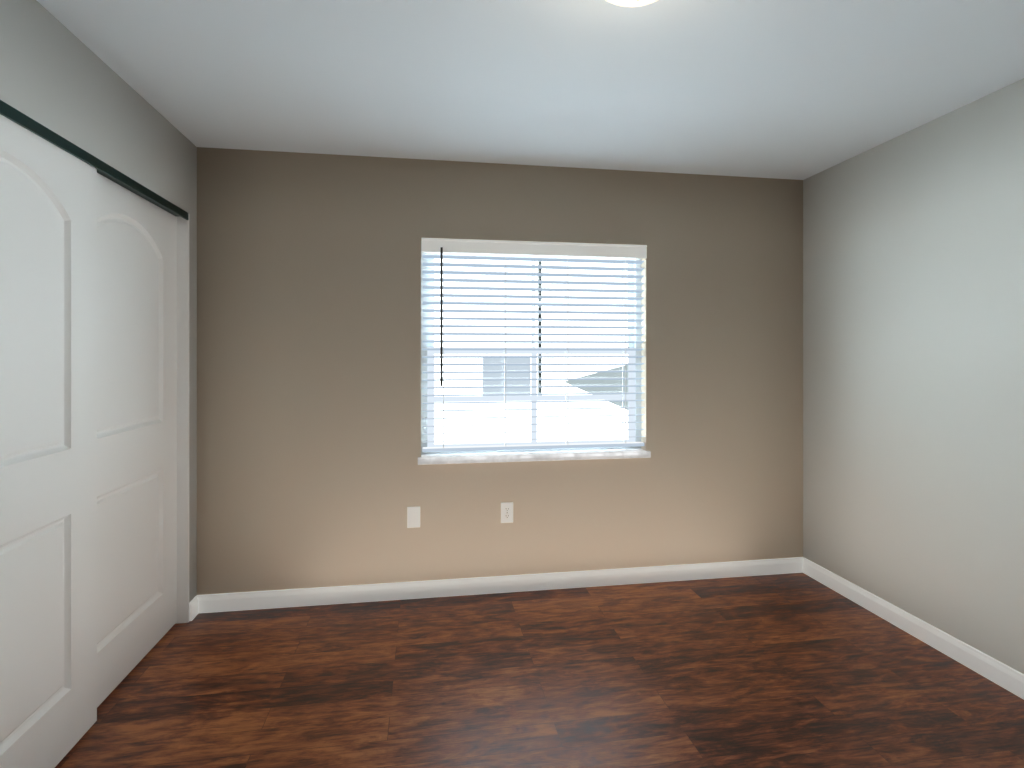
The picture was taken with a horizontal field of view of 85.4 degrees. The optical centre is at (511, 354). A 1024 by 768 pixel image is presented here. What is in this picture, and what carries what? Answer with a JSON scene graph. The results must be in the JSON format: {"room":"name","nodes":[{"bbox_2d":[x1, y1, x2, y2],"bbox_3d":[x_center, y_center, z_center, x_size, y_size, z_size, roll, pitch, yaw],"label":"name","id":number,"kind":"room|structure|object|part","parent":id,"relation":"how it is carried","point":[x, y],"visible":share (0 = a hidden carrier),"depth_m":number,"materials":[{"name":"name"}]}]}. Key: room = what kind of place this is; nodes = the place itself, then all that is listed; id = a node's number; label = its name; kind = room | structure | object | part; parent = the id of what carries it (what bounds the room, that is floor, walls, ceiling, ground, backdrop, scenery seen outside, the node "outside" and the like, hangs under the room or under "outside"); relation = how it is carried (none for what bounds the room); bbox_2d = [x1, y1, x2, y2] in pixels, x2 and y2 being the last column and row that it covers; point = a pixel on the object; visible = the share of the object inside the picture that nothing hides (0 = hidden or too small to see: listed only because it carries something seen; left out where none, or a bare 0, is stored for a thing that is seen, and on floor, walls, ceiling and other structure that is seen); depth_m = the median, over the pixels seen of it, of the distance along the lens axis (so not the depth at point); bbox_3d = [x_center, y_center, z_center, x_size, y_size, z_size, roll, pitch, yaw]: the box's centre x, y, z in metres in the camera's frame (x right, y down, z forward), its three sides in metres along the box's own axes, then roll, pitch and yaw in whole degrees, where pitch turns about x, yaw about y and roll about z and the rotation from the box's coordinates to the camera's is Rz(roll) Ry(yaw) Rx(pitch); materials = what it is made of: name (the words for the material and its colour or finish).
{"room":"empty bedroom","nodes":[
{"label":"empty bedroom","id":0,"kind":"room"},
{"bbox_2d":[0,0,196,602],"bbox_3d":[-1.432,0.130,1.071,0.140,2.440,3.700,0,0,-9],"label":"wall","id":1,"kind":"structure","parent":0,"point":[59,78],"depth_m":2.05,"materials":[{"name":"paint"}]},
{"bbox_2d":[0,100,188,219],"bbox_3d":[-1.544,-0.697,1.934,0.100,0.036,1.728,0,0,-9],"label":"track","id":2,"kind":"object","parent":1,"relation":"attached to","point":[11,113],"visible":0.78,"depth_m":1.98,"materials":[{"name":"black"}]},
{"bbox_2d":[0,114,96,767],"bbox_3d":[-1.465,0.323,1.577,0.035,2.030,0.915,0,0,-9],"label":"closet door","id":3,"kind":"structure","parent":2,"relation":"hanging from","point":[48,454],"depth_m":1.77,"materials":[{"name":"white paint"}]},
{"bbox_2d":[97,173,176,706],"bbox_3d":[-1.627,0.323,2.332,0.035,2.030,0.915,0,0,-9],"label":"closet door","id":4,"kind":"structure","parent":2,"relation":"hanging from","point":[136,428],"depth_m":2.38,"materials":[{"name":"white paint"}]},
{"bbox_2d":[175,216,188,623],"bbox_3d":[-1.566,0.318,1.931,0.144,2.065,1.760,0,0,-9],"label":"door frame","id":5,"kind":"structure","parent":1,"relation":"attached to","point":[182,420],"depth_m":2.79,"materials":[{"name":"white paint"}]},
{"bbox_2d":[197,147,802,594],"bbox_3d":[0.070,0.130,3.253,3.790,2.440,0.140,0,0,-9],"label":"wall","id":6,"kind":"structure","parent":0,"point":[311,473],"depth_m":3.10,"materials":[{"name":"paint"}]},
{"bbox_2d":[407,506,419,527],"bbox_3d":[-0.546,0.900,3.081,0.072,0.117,0.007,0,0,-9],"label":"electrical outlet","id":7,"kind":"object","parent":6,"relation":"attached to","point":[413,517],"visible":1,"depth_m":3.08,"materials":[{"name":"white plastic"}]},
{"bbox_2d":[189,557,804,620],"bbox_3d":[0.069,1.304,3.162,3.480,0.092,0.040,0,0,-9],"label":"baseboard","id":8,"kind":"structure","parent":6,"relation":"attached to","point":[254,600],"depth_m":3.13,"materials":[{"name":"white wood"}]},
{"bbox_2d":[501,502,512,522],"bbox_3d":[-0.028,0.898,3.162,0.072,0.117,0.008,0,0,-9],"label":"duplex electrical outlet","id":9,"kind":"object","parent":6,"relation":"attached to","point":[506,512],"visible":1,"depth_m":3.16,"materials":[{"name":"white plastic"}]},
{"bbox_2d":[421,241,640,454],"bbox_3d":[0.129,-0.030,3.295,1.320,1.240,0.055,0,0,-9],"label":"window","id":10,"kind":"structure","parent":6,"relation":"in","point":[424,383],"depth_m":3.28,"materials":[{"name":"plastic"}]},
{"bbox_3d":[0.127,-0.310,3.307,1.250,0.610,0.022,0,0,-9],"label":"window sash upper","id":11,"kind":"part","parent":10,"relation":"part of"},
{"bbox_3d":[0.131,0.255,3.283,1.250,0.600,0.022,0,0,-9],"label":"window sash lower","id":12,"kind":"part","parent":10,"relation":"part of","materials":[{"name":"glass"}]},
{"bbox_2d":[422,238,646,451],"bbox_3d":[0.143,-0.053,3.207,1.314,1.192,0.090,0,0,-9],"label":"window blinds","id":13,"kind":"object","parent":10,"relation":"attached to","point":[441,246],"visible":0.9,"depth_m":3.20,"materials":[{"name":"white plastic"}]},
{"bbox_2d":[538,261,541,392],"bbox_3d":[0.168,-0.182,3.328,0.022,0.865,0.003,0,0,-9],"label":"bar","id":14,"kind":"object","parent":10,"relation":"attached to","point":[540,339],"visible":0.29,"depth_m":3.33,"materials":[{"name":"black"}]},
{"bbox_2d":[418,449,650,464],"bbox_3d":[0.141,0.587,3.217,1.356,0.038,0.102,0,0,-9],"label":"window sill","id":15,"kind":"structure","parent":6,"relation":"attached to","point":[524,456],"depth_m":3.17,"materials":[{"name":"stone"}]},
{"bbox_2d":[37,0,1023,179],"bbox_3d":[0.025,-1.140,1.302,4.490,0.100,3.980,0,0,-9],"label":"ceiling","id":16,"kind":"structure","parent":0,"point":[792,89],"depth_m":2.15,"materials":[{"name":"white paint"}]},
{"bbox_2d":[606,0,657,6],"bbox_3d":[0.342,-1.026,1.504,0.330,0.128,0.330,0,0,-9],"label":"ceiling light","id":17,"kind":"object","parent":16,"relation":"attached to","point":[630,3],"visible":1,"depth_m":1.55,"materials":[{"name":"white glass"}]},
{"bbox_2d":[55,573,1023,767],"bbox_3d":[0.370,1.400,1.357,3.790,0.100,3.980,0,0,-9],"label":"floor","id":18,"kind":"structure","parent":0,"point":[796,670],"depth_m":2.24,"materials":[{"name":"brown wood"}]},
{"bbox_2d":[803,78,1023,673],"bbox_3d":[2.173,0.130,1.642,0.140,2.440,3.700,0,0,-9],"label":"wall","id":19,"kind":"structure","parent":0,"point":[913,372],"depth_m":2.62,"materials":[{"name":"paint"}]},
{"bbox_2d":[805,558,1023,698],"bbox_3d":[2.097,1.304,1.630,0.013,0.092,3.700,0,0,-9],"label":"baseboard","id":20,"kind":"structure","parent":19,"relation":"attached to","point":[1004,676],"depth_m":2.60,"materials":[{"name":"white wood"}]},
{"label":"outside","id":21,"kind":"structure","parent":0,"visible":0},
{"bbox_2d":[483,358,530,395],"bbox_3d":[-0.036,0.150,3.793,0.330,0.260,0.010,0,0,-9],"label":"window","id":22,"kind":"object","parent":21,"point":[501,375],"depth_m":3.79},
{"bbox_2d":[434,259,627,443],"bbox_3d":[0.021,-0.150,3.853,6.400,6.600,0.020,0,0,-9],"label":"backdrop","id":23,"kind":"structure","parent":21,"point":[512,428],"depth_m":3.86,"materials":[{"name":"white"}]},
{"bbox_2d":[564,365,627,409],"bbox_3d":[0.884,0.285,3.924,1.072,0.739,0.010,0,0,-9],"label":"roofline","id":24,"kind":"object","parent":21,"point":[601,389],"depth_m":3.88,"materials":[{"name":"grey"}]}
]}

